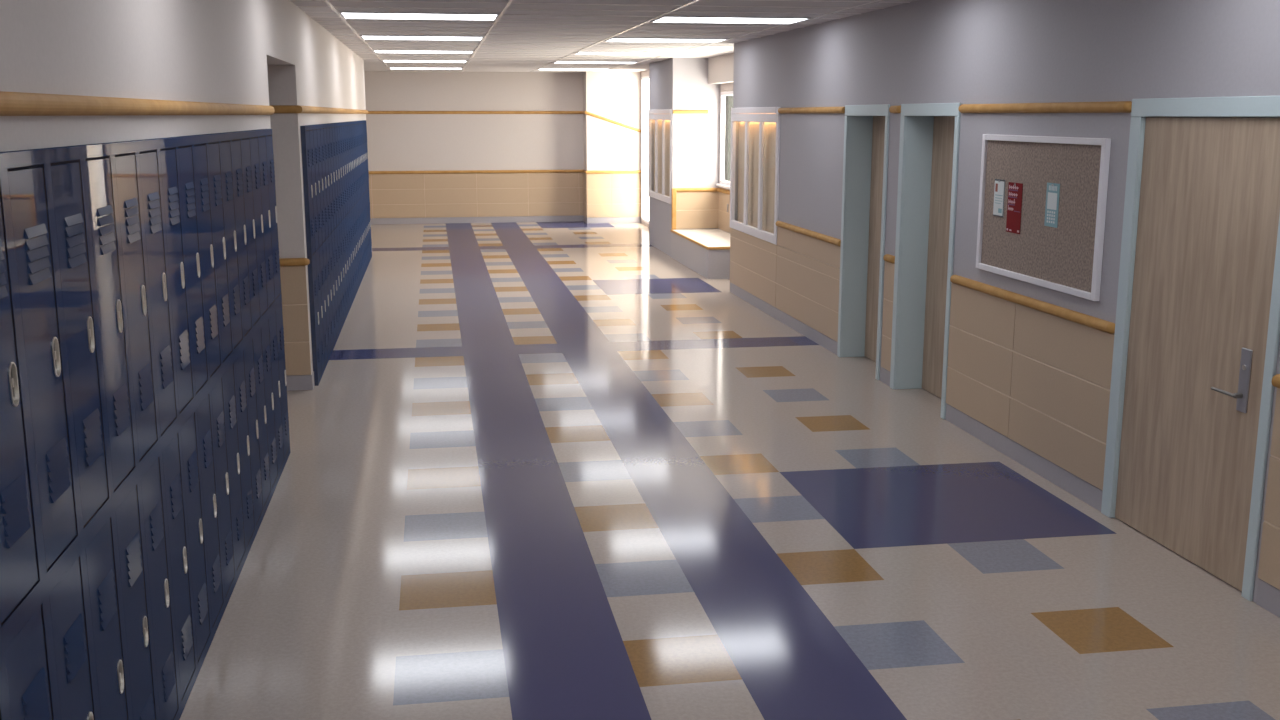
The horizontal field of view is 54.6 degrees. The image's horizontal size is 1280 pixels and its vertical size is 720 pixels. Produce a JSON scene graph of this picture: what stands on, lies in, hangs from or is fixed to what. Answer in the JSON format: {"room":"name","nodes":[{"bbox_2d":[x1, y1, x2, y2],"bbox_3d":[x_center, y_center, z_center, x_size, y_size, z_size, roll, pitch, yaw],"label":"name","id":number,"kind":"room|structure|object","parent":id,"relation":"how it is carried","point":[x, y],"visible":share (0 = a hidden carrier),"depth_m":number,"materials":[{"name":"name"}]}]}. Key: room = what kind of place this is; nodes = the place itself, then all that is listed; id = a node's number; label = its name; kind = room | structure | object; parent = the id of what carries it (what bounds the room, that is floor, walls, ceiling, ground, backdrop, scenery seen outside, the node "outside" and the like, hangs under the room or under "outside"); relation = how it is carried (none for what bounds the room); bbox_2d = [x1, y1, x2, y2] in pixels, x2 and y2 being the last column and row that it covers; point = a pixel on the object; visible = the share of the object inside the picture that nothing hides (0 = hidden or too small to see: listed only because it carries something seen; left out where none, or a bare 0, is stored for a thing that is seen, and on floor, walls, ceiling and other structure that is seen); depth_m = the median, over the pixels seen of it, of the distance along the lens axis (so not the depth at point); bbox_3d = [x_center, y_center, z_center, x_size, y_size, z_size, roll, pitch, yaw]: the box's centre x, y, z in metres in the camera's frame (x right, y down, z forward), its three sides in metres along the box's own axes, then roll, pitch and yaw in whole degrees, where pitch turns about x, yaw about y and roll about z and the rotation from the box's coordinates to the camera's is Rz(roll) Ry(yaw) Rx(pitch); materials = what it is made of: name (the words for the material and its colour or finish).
{"room":"school corridor","nodes":[
{"label":"school corridor","id":0,"kind":"room"},
{"bbox_2d":[0,0,365,375],"bbox_3d":[-2.373,-0.849,7.388,0.436,2.715,21.400,-2,11,-9],"label":"wall","id":1,"kind":"structure","parent":0,"point":[248,52],"depth_m":4.66,"materials":[{"name":"white paint"}]},
{"bbox_2d":[0,91,274,115],"bbox_3d":[-1.254,-0.426,2.035,0.032,0.052,10.512,-2,11,-9],"label":"trim","id":2,"kind":"structure","parent":1,"relation":"attached to","point":[11,103],"depth_m":3.39,"materials":[{"name":"brown wood"}]},
{"bbox_2d":[286,371,314,390],"bbox_3d":[-4.611,-0.686,13.270,2.992,0.110,9.346,-2,11,-9],"label":"baseboard","id":3,"kind":"structure","parent":1,"relation":"attached to","point":[295,382],"depth_m":8.97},
{"bbox_2d":[297,105,367,113],"bbox_3d":[-3.122,-2.634,13.123,0.036,0.054,9.369,-2,11,-9],"label":"trim","id":4,"kind":"structure","parent":1,"relation":"attached to","point":[300,109],"depth_m":10.80,"materials":[{"name":"brown wood"}]},
{"bbox_2d":[364,71,640,217],"bbox_3d":[-3.651,-3.817,22.378,8.200,2.715,0.770,-2,11,-9],"label":"wall","id":5,"kind":"structure","parent":0,"point":[395,142],"depth_m":22.45,"materials":[{"name":"white paint"}]},
{"bbox_2d":[368,111,581,113],"bbox_3d":[-4.333,-4.434,22.210,6.640,0.054,0.036,-2,11,-9],"label":"trim","id":6,"kind":"structure","parent":5,"relation":"attached to","point":[369,112],"depth_m":22.42,"materials":[{"name":"brown wood"}]},
{"bbox_2d":[368,170,582,173],"bbox_3d":[-4.333,-3.391,22.417,6.640,0.054,0.036,-2,11,-9],"label":"trim","id":7,"kind":"structure","parent":5,"relation":"attached to","point":[453,171],"depth_m":22.62,"materials":[{"name":"brown wood"}]},
{"bbox_2d":[369,173,583,217],"bbox_3d":[-4.331,-2.978,22.512,6.649,0.792,0.011,-2,11,-9],"label":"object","id":8,"kind":"structure","parent":5,"relation":"attached to","point":[455,194],"depth_m":22.72,"materials":[{"name":"beige tile"}]},
{"bbox_2d":[370,216,640,223],"bbox_3d":[-3.794,-2.505,22.456,7.660,0.110,0.476,-2,11,-9],"label":"baseboard","id":9,"kind":"structure","parent":5,"relation":"attached to","point":[439,220],"depth_m":22.79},
{"bbox_2d":[587,173,640,216],"bbox_3d":[-0.470,-3.010,22.671,1.000,0.792,0.011,-2,11,-9],"label":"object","id":10,"kind":"structure","parent":5,"relation":"attached to","point":[613,194],"depth_m":22.66,"materials":[{"name":"beige tile"}]},
{"bbox_2d":[290,0,916,71],"bbox_3d":[-1.563,-2.742,9.717,8.200,0.106,26.370,-2,11,-9],"label":"ceiling","id":11,"kind":"structure","parent":0,"point":[526,35],"depth_m":10.98,"materials":[{"name":"tile"}]},
{"bbox_2d":[338,11,499,20],"bbox_3d":[-1.705,-2.668,9.620,1.196,0.011,0.600,-2,11,-9],"label":"recessed light","id":12,"kind":"object","parent":11,"relation":"in","point":[345,14],"visible":1,"depth_m":9.53,"materials":[{"name":"white plastic"}]},
{"bbox_2d":[342,13,496,19],"bbox_3d":[-1.705,-2.669,9.620,1.159,0.008,0.563,-2,11,-9],"label":"diffuser","id":13,"kind":"object","parent":12,"relation":"attached to","point":[406,16],"depth_m":9.63,"materials":[{"name":"white plastic"}]},
{"bbox_2d":[360,35,483,40],"bbox_3d":[-2.164,-3.207,12.345,1.196,0.011,0.600,-2,11,-9],"label":"recessed light","id":14,"kind":"object","parent":11,"relation":"in","point":[364,37],"visible":1,"depth_m":12.25,"materials":[{"name":"white plastic"}]},
{"bbox_2d":[362,36,481,39],"bbox_3d":[-2.164,-3.209,12.344,1.159,0.008,0.563,-2,11,-9],"label":"diffuser","id":15,"kind":"object","parent":14,"relation":"attached to","point":[363,37],"depth_m":12.25,"materials":[{"name":"white plastic"}]},
{"bbox_2d":[373,50,474,53],"bbox_3d":[-2.623,-3.747,15.069,1.196,0.011,0.600,-2,11,-9],"label":"recessed light","id":16,"kind":"object","parent":11,"relation":"in","point":[375,51],"visible":1,"depth_m":14.98,"materials":[{"name":"white plastic"}]},
{"bbox_2d":[375,51,472,52],"bbox_3d":[-2.623,-3.748,15.069,1.159,0.008,0.563,-2,11,-9],"label":"diffuser","id":17,"kind":"object","parent":16,"relation":"attached to","point":[375,51],"depth_m":15.07,"materials":[{"name":"white plastic"}]},
{"bbox_2d":[382,60,467,62],"bbox_3d":[-3.082,-4.286,17.793,1.196,0.011,0.600,-2,11,-9],"label":"recessed light","id":18,"kind":"object","parent":11,"relation":"in","point":[422,61],"visible":1,"depth_m":17.81,"materials":[{"name":"white plastic"}]},
{"bbox_2d":[553,61,638,63],"bbox_3d":[-0.658,-4.364,18.187,1.196,0.011,0.600,-2,11,-9],"label":"recessed light","id":19,"kind":"object","parent":11,"relation":"in","point":[573,62],"visible":0.91,"depth_m":18.15,"materials":[{"name":"white plastic"}]},
{"bbox_2d":[574,51,675,54],"bbox_3d":[-0.199,-3.825,15.462,1.196,0.011,0.600,-2,11,-9],"label":"recessed light","id":20,"kind":"object","parent":11,"relation":"in","point":[579,52],"visible":1,"depth_m":15.47,"materials":[{"name":"white plastic"}]},
{"bbox_2d":[577,52,670,54],"bbox_3d":[-0.199,-3.826,15.462,1.159,0.008,0.563,-2,11,-9],"label":"diffuser","id":21,"kind":"object","parent":20,"relation":"attached to","point":[578,53],"depth_m":15.47,"materials":[{"name":"white plastic"}]},
{"bbox_2d":[604,37,728,42],"bbox_3d":[0.261,-3.285,12.738,1.196,0.011,0.600,-2,11,-9],"label":"recessed light","id":22,"kind":"object","parent":11,"relation":"in","point":[613,39],"visible":0.99,"depth_m":12.75,"materials":[{"name":"white plastic"}]},
{"bbox_2d":[609,39,721,41],"bbox_3d":[0.261,-3.287,12.738,1.159,0.008,0.563,-2,11,-9],"label":"diffuser","id":23,"kind":"object","parent":22,"relation":"attached to","point":[610,40],"depth_m":12.75,"materials":[{"name":"white plastic"}]},
{"bbox_2d":[650,15,811,23],"bbox_3d":[0.720,-2.746,10.014,1.196,0.011,0.600,-2,11,-9],"label":"recessed light","id":24,"kind":"object","parent":11,"relation":"in","point":[663,19],"visible":0.97,"depth_m":9.93,"materials":[{"name":"white plastic"}]},
{"bbox_2d":[641,70,648,226],"bbox_3d":[0.395,-3.505,20.802,0.140,2.715,3.720,-2,11,-9],"label":"wall","id":25,"kind":"structure","parent":0,"point":[643,73],"depth_m":22.47,"materials":[{"name":"white paint"}]},
{"bbox_2d":[641,76,648,223],"bbox_3d":[0.157,-3.727,22.041,0.102,2.570,1.040,-2,11,-9],"label":"window","id":26,"kind":"structure","parent":25,"relation":"in","point":[644,79],"depth_m":22.49,"materials":[{"name":"white paint"}]},
{"bbox_2d":[708,53,733,232],"bbox_3d":[1.328,-2.454,15.495,0.224,2.715,3.500,-2,11,-9],"label":"wall","id":27,"kind":"structure","parent":0,"point":[720,68],"depth_m":16.33,"materials":[{"name":"white paint"}]},
{"bbox_2d":[676,192,718,228],"bbox_3d":[0.777,-2.086,17.278,0.665,0.510,0.011,-2,11,-9],"label":"trim","id":28,"kind":"structure","parent":27,"relation":"attached to","point":[694,210],"depth_m":17.28,"materials":[{"name":"beige tile"}]},
{"bbox_2d":[718,192,729,232],"bbox_3d":[1.385,-1.761,15.636,0.011,0.510,3.489,-2,11,-9],"label":"trim","id":29,"kind":"structure","parent":27,"relation":"attached to","point":[724,199],"depth_m":16.99,"materials":[{"name":"beige"}]},
{"bbox_2d":[716,91,732,188],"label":"window","id":30,"kind":"structure","parent":27,"relation":"in","point":[723,183],"depth_m":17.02,"materials":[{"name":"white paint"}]},
{"bbox_2d":[180,222,1279,719],"bbox_3d":[-1.563,-0.032,10.254,8.200,0.001,26.370,-2,11,-9],"label":"floor","id":31,"kind":"structure","parent":0,"point":[532,470],"depth_m":5.79,"materials":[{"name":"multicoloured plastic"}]},
{"bbox_2d":[0,184,53,719],"bbox_3d":[-1.459,0.532,2.561,0.342,1.881,0.304,-2,11,-9],"label":"locker","id":32,"kind":"object","parent":31,"relation":"on","point":[25,689],"visible":1,"depth_m":2.59,"materials":[{"name":"blue metal"}]},
{"bbox_2d":[0,150,94,719],"bbox_3d":[-1.508,0.474,2.855,0.342,1.881,0.304,-2,11,-9],"label":"locker","id":33,"kind":"object","parent":31,"relation":"on","point":[22,176],"visible":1,"depth_m":2.81,"materials":[{"name":"blue metal"}]},
{"bbox_2d":[29,146,127,719],"bbox_3d":[-1.558,0.416,3.149,0.342,1.881,0.304,-2,11,-9],"label":"locker","id":34,"kind":"object","parent":31,"relation":"on","point":[62,169],"visible":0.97,"depth_m":3.12,"materials":[{"name":"blue metal"}]},
{"bbox_2d":[75,144,155,719],"bbox_3d":[-1.607,0.357,3.443,0.342,1.881,0.304,-2,11,-9],"label":"locker","id":35,"kind":"object","parent":31,"relation":"on","point":[95,165],"visible":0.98,"depth_m":3.43,"materials":[{"name":"blue metal"}]},
{"bbox_2d":[98,141,179,719],"bbox_3d":[-1.657,0.299,3.737,0.342,1.881,0.304,-2,11,-9],"label":"locker","id":36,"kind":"object","parent":31,"relation":"on","point":[122,154],"visible":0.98,"depth_m":3.74,"materials":[{"name":"blue metal"}]},
{"bbox_2d":[132,139,195,718],"bbox_3d":[-1.707,0.241,4.031,0.342,1.881,0.304,-2,11,-9],"label":"locker","id":37,"kind":"object","parent":31,"relation":"on","point":[145,150],"visible":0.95,"depth_m":4.04,"materials":[{"name":"blue metal"}]},
{"bbox_2d":[155,138,210,678],"bbox_3d":[-1.756,0.183,4.325,0.342,1.881,0.304,-2,11,-9],"label":"locker","id":38,"kind":"object","parent":31,"relation":"on","point":[166,151],"visible":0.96,"depth_m":4.33,"materials":[{"name":"blue metal"}]},
{"bbox_2d":[167,136,223,642],"bbox_3d":[-1.806,0.125,4.619,0.342,1.881,0.304,-2,11,-9],"label":"locker","id":39,"kind":"object","parent":31,"relation":"on","point":[183,144],"visible":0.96,"depth_m":4.63,"materials":[{"name":"blue metal"}]},
{"bbox_2d":[190,135,235,611],"bbox_3d":[-1.855,0.066,4.913,0.342,1.881,0.304,-2,11,-9],"label":"locker","id":40,"kind":"object","parent":31,"relation":"on","point":[199,153],"visible":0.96,"depth_m":4.92,"materials":[{"name":"blue metal"}]},
{"bbox_2d":[201,134,245,582],"bbox_3d":[-1.905,0.008,5.207,0.342,1.881,0.304,-2,11,-9],"label":"locker","id":41,"kind":"object","parent":31,"relation":"on","point":[212,140],"visible":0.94,"depth_m":5.22,"materials":[{"name":"blue metal"}]},
{"bbox_2d":[213,133,254,558],"bbox_3d":[-1.954,-0.050,5.501,0.342,1.881,0.304,-2,11,-9],"label":"locker","id":42,"kind":"object","parent":31,"relation":"on","point":[224,138],"visible":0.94,"depth_m":5.51,"materials":[{"name":"blue metal"}]},
{"bbox_2d":[224,132,263,536],"bbox_3d":[-2.004,-0.108,5.795,0.342,1.881,0.304,-2,11,-9],"label":"locker","id":43,"kind":"object","parent":31,"relation":"on","point":[235,144],"visible":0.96,"depth_m":5.80,"materials":[{"name":"blue metal"}]},
{"bbox_2d":[235,131,270,514],"bbox_3d":[-2.054,-0.166,6.089,0.342,1.881,0.304,-2,11,-9],"label":"locker","id":44,"kind":"object","parent":31,"relation":"on","point":[244,135],"visible":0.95,"depth_m":6.10,"materials":[{"name":"blue metal"}]},
{"bbox_2d":[247,130,277,497],"bbox_3d":[-2.103,-0.225,6.383,0.342,1.881,0.304,-2,11,-9],"label":"locker","id":45,"kind":"object","parent":31,"relation":"on","point":[253,134],"visible":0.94,"depth_m":6.39,"materials":[{"name":"blue metal"}]},
{"bbox_2d":[258,129,284,481],"bbox_3d":[-2.153,-0.283,6.677,0.342,1.881,0.304,-2,11,-9],"label":"locker","id":46,"kind":"object","parent":31,"relation":"on","point":[261,132],"visible":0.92,"depth_m":6.69,"materials":[{"name":"blue metal"}]},
{"bbox_2d":[265,129,290,464],"bbox_3d":[-2.202,-0.341,6.971,0.342,1.881,0.304,-2,11,-9],"label":"locker","id":47,"kind":"object","parent":31,"relation":"on","point":[268,132],"visible":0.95,"depth_m":6.98,"materials":[{"name":"blue metal"}]},
{"bbox_2d":[300,125,321,385],"bbox_3d":[-2.557,-0.757,9.074,0.342,1.881,0.304,-2,11,-9],"label":"locker","id":48,"kind":"object","parent":31,"relation":"on","point":[305,138],"visible":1,"depth_m":9.01,"materials":[{"name":"blue metal"}]},
{"bbox_2d":[309,125,324,375],"bbox_3d":[-2.607,-0.816,9.372,0.342,1.881,0.304,-2,11,-9],"label":"locker","id":49,"kind":"object","parent":31,"relation":"on","point":[312,153],"visible":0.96,"depth_m":9.38,"materials":[{"name":"blue metal"}]},
{"bbox_2d":[313,125,327,367],"bbox_3d":[-2.657,-0.875,9.669,0.342,1.881,0.304,-2,11,-9],"label":"locker","id":50,"kind":"object","parent":31,"relation":"on","point":[314,126],"visible":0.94,"depth_m":9.68,"materials":[{"name":"blue metal"}]},
{"bbox_2d":[316,124,330,360],"bbox_3d":[-2.707,-0.934,9.967,0.342,1.881,0.304,-2,11,-9],"label":"locker","id":51,"kind":"object","parent":31,"relation":"on","point":[318,125],"visible":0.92,"depth_m":9.98,"materials":[{"name":"blue metal"}]},
{"bbox_2d":[320,124,333,353],"bbox_3d":[-2.757,-0.993,10.264,0.342,1.881,0.304,-2,11,-9],"label":"locker","id":52,"kind":"object","parent":31,"relation":"on","point":[321,125],"visible":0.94,"depth_m":10.27,"materials":[{"name":"blue metal"}]},
{"bbox_2d":[323,124,336,346],"bbox_3d":[-2.808,-1.052,10.562,0.342,1.881,0.304,-2,11,-9],"label":"locker","id":53,"kind":"object","parent":31,"relation":"on","point":[324,125],"visible":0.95,"depth_m":10.57,"materials":[{"name":"blue metal"}]},
{"bbox_2d":[326,124,338,338],"bbox_3d":[-2.858,-1.111,10.860,0.342,1.881,0.304,-2,11,-9],"label":"locker","id":54,"kind":"object","parent":31,"relation":"on","point":[327,125],"visible":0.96,"depth_m":10.87,"materials":[{"name":"blue metal"}]},
{"bbox_2d":[327,123,341,334],"bbox_3d":[-2.908,-1.170,11.157,0.342,1.881,0.304,-2,11,-9],"label":"locker","id":55,"kind":"object","parent":31,"relation":"on","point":[330,124],"visible":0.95,"depth_m":11.17,"materials":[{"name":"blue metal"}]},
{"bbox_2d":[332,123,343,327],"bbox_3d":[-2.958,-1.229,11.455,0.342,1.881,0.304,-2,11,-9],"label":"locker","id":56,"kind":"object","parent":31,"relation":"on","point":[333,126],"visible":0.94,"depth_m":11.46,"materials":[{"name":"blue metal"}]},
{"bbox_2d":[334,123,345,322],"bbox_3d":[-3.008,-1.288,11.752,0.342,1.881,0.304,-2,11,-9],"label":"locker","id":57,"kind":"object","parent":31,"relation":"on","point":[335,124],"visible":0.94,"depth_m":11.77,"materials":[{"name":"blue metal"}]},
{"bbox_2d":[337,123,347,317],"bbox_3d":[-3.058,-1.347,12.050,0.342,1.881,0.304,-2,11,-9],"label":"locker","id":58,"kind":"object","parent":31,"relation":"on","point":[338,131],"visible":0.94,"depth_m":12.07,"materials":[{"name":"blue metal"}]},
{"bbox_2d":[339,123,349,312],"bbox_3d":[-3.109,-1.406,12.348,0.342,1.881,0.304,-2,11,-9],"label":"locker","id":59,"kind":"object","parent":31,"relation":"on","point":[340,126],"visible":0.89,"depth_m":12.36,"materials":[{"name":"blue metal"}]},
{"bbox_2d":[339,122,351,307],"bbox_3d":[-3.159,-1.465,12.645,0.342,1.881,0.304,-2,11,-9],"label":"locker","id":60,"kind":"object","parent":31,"relation":"on","point":[342,123],"visible":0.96,"depth_m":12.65,"materials":[{"name":"blue metal"}]},
{"bbox_2d":[343,122,353,302],"bbox_3d":[-3.209,-1.524,12.943,0.342,1.881,0.304,-2,11,-9],"label":"locker","id":61,"kind":"object","parent":31,"relation":"on","point":[345,142],"visible":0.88,"depth_m":12.96,"materials":[{"name":"blue metal"}]},
{"bbox_2d":[346,122,354,298],"bbox_3d":[-3.259,-1.582,13.241,0.342,1.881,0.304,-2,11,-9],"label":"locker","id":62,"kind":"object","parent":31,"relation":"on","point":[349,187],"visible":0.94,"depth_m":13.27,"materials":[{"name":"blue metal"}]},
{"bbox_2d":[347,122,356,295],"bbox_3d":[-3.309,-1.641,13.538,0.342,1.881,0.304,-2,11,-9],"label":"locker","id":63,"kind":"object","parent":31,"relation":"on","point":[351,190],"visible":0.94,"depth_m":13.56,"materials":[{"name":"blue metal"}]},
{"bbox_2d":[349,122,357,290],"bbox_3d":[-3.360,-1.700,13.836,0.342,1.881,0.304,-2,11,-9],"label":"locker","id":64,"kind":"object","parent":31,"relation":"on","point":[349,122],"visible":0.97,"depth_m":13.84,"materials":[{"name":"blue metal"}]},
{"bbox_2d":[351,122,359,288],"bbox_3d":[-3.410,-1.759,14.133,0.342,1.881,0.304,-2,11,-9],"label":"locker","id":65,"kind":"object","parent":31,"relation":"on","point":[351,122],"visible":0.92,"depth_m":14.15,"materials":[{"name":"blue metal"}]},
{"bbox_2d":[350,121,360,283],"bbox_3d":[-3.460,-1.818,14.431,0.342,1.881,0.304,-2,11,-9],"label":"locker","id":66,"kind":"object","parent":31,"relation":"on","point":[350,121],"visible":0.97,"depth_m":14.44,"materials":[{"name":"blue metal"}]},
{"bbox_2d":[354,121,362,281],"bbox_3d":[-3.510,-1.877,14.729,0.342,1.881,0.304,-2,11,-9],"label":"locker","id":67,"kind":"object","parent":31,"relation":"on","point":[354,121],"visible":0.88,"depth_m":14.74,"materials":[{"name":"blue metal"}]},
{"bbox_2d":[356,121,363,276],"bbox_3d":[-3.560,-1.936,15.026,0.342,1.881,0.304,-2,11,-9],"label":"locker","id":68,"kind":"object","parent":31,"relation":"on","point":[356,121],"visible":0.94,"depth_m":15.04,"materials":[{"name":"blue metal"}]},
{"bbox_2d":[357,121,364,273],"bbox_3d":[-3.610,-1.995,15.324,0.342,1.881,0.304,-2,11,-9],"label":"locker","id":69,"kind":"object","parent":31,"relation":"on","point":[357,121],"visible":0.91,"depth_m":15.34,"materials":[{"name":"blue metal"}]},
{"bbox_2d":[359,121,366,271],"bbox_3d":[-3.660,-2.054,15.621,0.342,1.881,0.304,-2,11,-9],"label":"locker","id":70,"kind":"object","parent":31,"relation":"on","point":[359,121],"visible":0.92,"depth_m":15.63,"materials":[{"name":"blue metal"}]},
{"bbox_2d":[360,121,367,267],"bbox_3d":[-3.711,-2.113,15.919,0.342,1.881,0.304,-2,11,-9],"label":"locker","id":71,"kind":"object","parent":31,"relation":"on","point":[360,121],"visible":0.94,"depth_m":15.92,"materials":[{"name":"blue metal"}]},
{"bbox_2d":[362,121,368,264],"bbox_3d":[-3.761,-2.172,16.216,0.342,1.881,0.304,-2,11,-9],"label":"locker","id":72,"kind":"object","parent":31,"relation":"on","point":[362,121],"visible":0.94,"depth_m":16.25,"materials":[{"name":"blue metal"}]},
{"bbox_2d":[649,58,719,255],"bbox_3d":[0.647,-2.962,18.059,0.715,2.715,1.880,-2,11,-9],"label":"wall pier","id":73,"kind":"object","parent":31,"relation":"on","point":[674,83],"visible":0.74,"depth_m":17.12,"materials":[{"name":"white paint"}]},
{"bbox_2d":[648,109,671,203],"bbox_3d":[0.317,-2.979,18.016,0.103,1.295,1.850,-2,11,-9],"label":"display case","id":74,"kind":"object","parent":73,"relation":"attached to","point":[662,118],"depth_m":18.10,"materials":[{"name":"white paint"}]},
{"bbox_2d":[671,188,675,229],"bbox_3d":[0.470,-2.097,17.206,0.062,0.570,0.045,-2,11,-9],"label":"trim","id":75,"kind":"structure","parent":73,"relation":"attached to","point":[673,207],"depth_m":17.19,"materials":[{"name":"brown wood"}]},
{"bbox_2d":[670,229,729,278],"bbox_3d":[0.953,-1.409,16.203,0.680,0.390,2.383,-2,11,-9],"label":"window bench","id":76,"kind":"object","parent":31,"relation":"on","point":[706,252],"visible":0.71,"depth_m":15.70,"materials":[{"name":"white"}]},
{"bbox_2d":[733,0,1279,602],"bbox_3d":[2.468,-0.522,5.737,0.210,2.715,16.500,-2,11,-9],"label":"wall","id":77,"kind":"structure","parent":0,"point":[919,51],"depth_m":7.21,"materials":[{"name":"white paint"}]},
{"bbox_2d":[730,107,780,244],"bbox_3d":[1.198,-1.938,12.788,0.103,1.305,1.925,-2,11,-9],"label":"display case","id":78,"kind":"object","parent":77,"relation":"in","point":[759,129],"depth_m":12.82,"materials":[{"name":"white paint"}]},
{"bbox_2d":[730,228,839,341],"bbox_3d":[1.326,-0.810,12.031,0.011,0.609,3.834,-2,11,-9],"label":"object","id":79,"kind":"structure","parent":77,"relation":"attached to","point":[805,288],"depth_m":11.62,"materials":[{"name":"beige"}]},
{"bbox_2d":[776,221,840,246],"bbox_3d":[1.470,-1.131,11.005,0.036,0.054,1.914,-2,11,-9],"label":"trim","id":80,"kind":"structure","parent":77,"relation":"attached to","point":[816,235],"depth_m":10.84,"materials":[{"name":"brown wood"}]},
{"bbox_2d":[777,226,840,267],"bbox_3d":[1.482,-1.016,11.028,0.011,0.180,1.920,-2,11,-9],"label":"trim","id":81,"kind":"structure","parent":77,"relation":"attached to","point":[828,253],"depth_m":10.92,"materials":[{"name":"beige tile"}]},
{"bbox_2d":[778,107,844,113],"bbox_3d":[1.470,-2.174,10.798,0.036,0.054,1.914,-2,11,-9],"label":"trim","id":82,"kind":"structure","parent":77,"relation":"attached to","point":[797,110],"depth_m":10.70,"materials":[{"name":"brown wood"}]},
{"bbox_2d":[837,104,889,379],"bbox_3d":[1.831,-0.941,9.611,0.250,2.032,0.966,-2,11,-9],"label":"door","id":83,"kind":"structure","parent":77,"relation":"in","point":[866,127],"depth_m":9.96,"materials":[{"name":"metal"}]},
{"bbox_2d":[881,261,894,370],"bbox_3d":[1.820,-0.320,9.084,0.011,0.792,0.209,-2,11,-9],"label":"trim","id":84,"kind":"structure","parent":77,"relation":"attached to","point":[889,267],"depth_m":9.08,"materials":[{"name":"beige"}]},
{"bbox_2d":[890,103,960,418],"bbox_3d":[2.032,-0.706,8.424,0.250,2.032,0.989,-2,11,-9],"label":"door","id":85,"kind":"structure","parent":77,"relation":"in","point":[929,132],"depth_m":8.74,"materials":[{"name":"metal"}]},
{"bbox_2d":[730,282,1279,617],"bbox_3d":[2.362,0.759,5.973,0.006,0.110,16.500,-2,11,-9],"label":"baseboard","id":86,"kind":"structure","parent":77,"relation":"attached to","point":[1268,596],"depth_m":7.22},
{"bbox_2d":[946,283,1113,490],"bbox_3d":[2.159,0.079,7.070,0.011,0.792,1.961,-2,11,-9],"label":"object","id":87,"kind":"structure","parent":77,"relation":"attached to","point":[1040,380],"depth_m":6.88,"materials":[{"name":"beige"}]},
{"bbox_2d":[950,275,1114,333],"bbox_3d":[2.147,-0.335,6.986,0.036,0.054,1.949,-2,11,-9],"label":"trim","id":88,"kind":"structure","parent":77,"relation":"attached to","point":[1077,317],"depth_m":6.76,"materials":[{"name":"brown wood"}]},
{"bbox_2d":[976,134,1110,300],"bbox_3d":[2.167,-0.819,6.788,0.030,0.800,1.395,-2,11,-9],"label":"noticeboard","id":89,"kind":"object","parent":77,"relation":"attached to","point":[1066,258],"visible":1,"depth_m":6.66,"materials":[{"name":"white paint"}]},
{"bbox_2d":[993,179,1004,216],"bbox_3d":[2.088,-0.944,7.223,0.011,0.214,0.132,-2,11,-9],"label":"flyer","id":90,"kind":"object","parent":89,"relation":"attached to","point":[999,190],"visible":1,"depth_m":7.22,"materials":[{"name":"white paper"}]},
{"bbox_2d":[1006,182,1022,233],"bbox_3d":[2.121,-0.863,7.039,0.011,0.283,0.173,-2,11,-9],"label":"poster","id":91,"kind":"object","parent":89,"relation":"attached to","point":[1014,205],"visible":1,"depth_m":7.04,"materials":[{"name":"red paper"}]},
{"bbox_2d":[1044,183,1059,227],"bbox_3d":[2.192,-0.826,6.607,0.011,0.231,0.140,-2,11,-9],"label":"sheet","id":92,"kind":"object","parent":89,"relation":"attached to","point":[1053,189],"visible":1,"depth_m":6.61,"materials":[{"name":"teal"}]},
{"bbox_2d":[1047,185,1056,223],"bbox_3d":[2.195,-0.829,6.607,0.001,0.198,0.101,-2,11,-9],"label":"print","id":93,"kind":"object","parent":92,"relation":"attached to","point":[1051,189],"depth_m":6.61,"materials":[{"name":"blue"}]},
{"bbox_2d":[958,101,1131,112],"bbox_3d":[2.147,-1.378,6.779,0.036,0.054,1.949,-2,11,-9],"label":"trim","id":94,"kind":"structure","parent":77,"relation":"attached to","point":[1111,106],"depth_m":6.54,"materials":[{"name":"brown wood"}]},
{"bbox_2d":[1101,96,1279,600],"bbox_3d":[2.421,-0.118,5.457,0.088,2.032,1.169,-2,11,-9],"label":"door","id":95,"kind":"structure","parent":77,"relation":"in","point":[1197,323],"depth_m":5.41,"materials":[{"name":"brown wood"}]},
{"bbox_2d":[1258,388,1279,589],"bbox_3d":[3.110,1.196,1.433,0.011,0.792,7.300,-2,11,-9],"label":"trim","id":96,"kind":"structure","parent":77,"relation":"attached to","point":[1269,561],"depth_m":4.93,"materials":[{"name":"beige"}]},
{"bbox_3d":[-3.992,-0.913,7.714,2.650,2.715,1.837,-2,11,-9],"label":"wall","id":97,"kind":"structure","parent":0,"visible":0},
{"bbox_2d":[269,105,296,112],"bbox_3d":[-3.850,-1.691,8.359,2.986,0.054,0.036,-2,11,-9],"label":"trim","id":98,"kind":"structure","parent":97,"relation":"attached to","point":[278,108],"depth_m":8.57,"materials":[{"name":"brown wood"}]},
{"bbox_2d":[279,258,309,265],"bbox_3d":[-3.836,-0.648,8.568,3.015,0.054,0.036,-2,11,-9],"label":"trim","id":99,"kind":"structure","parent":97,"relation":"attached to","point":[283,261],"depth_m":8.78,"materials":[{"name":"brown wood"}]},
{"bbox_2d":[280,266,310,374],"bbox_3d":[-3.852,-0.235,8.660,2.986,0.792,0.011,-2,11,-9],"label":"trim","id":100,"kind":"structure","parent":97,"relation":"attached to","point":[293,278],"depth_m":8.88,"materials":[{"name":"beige"}]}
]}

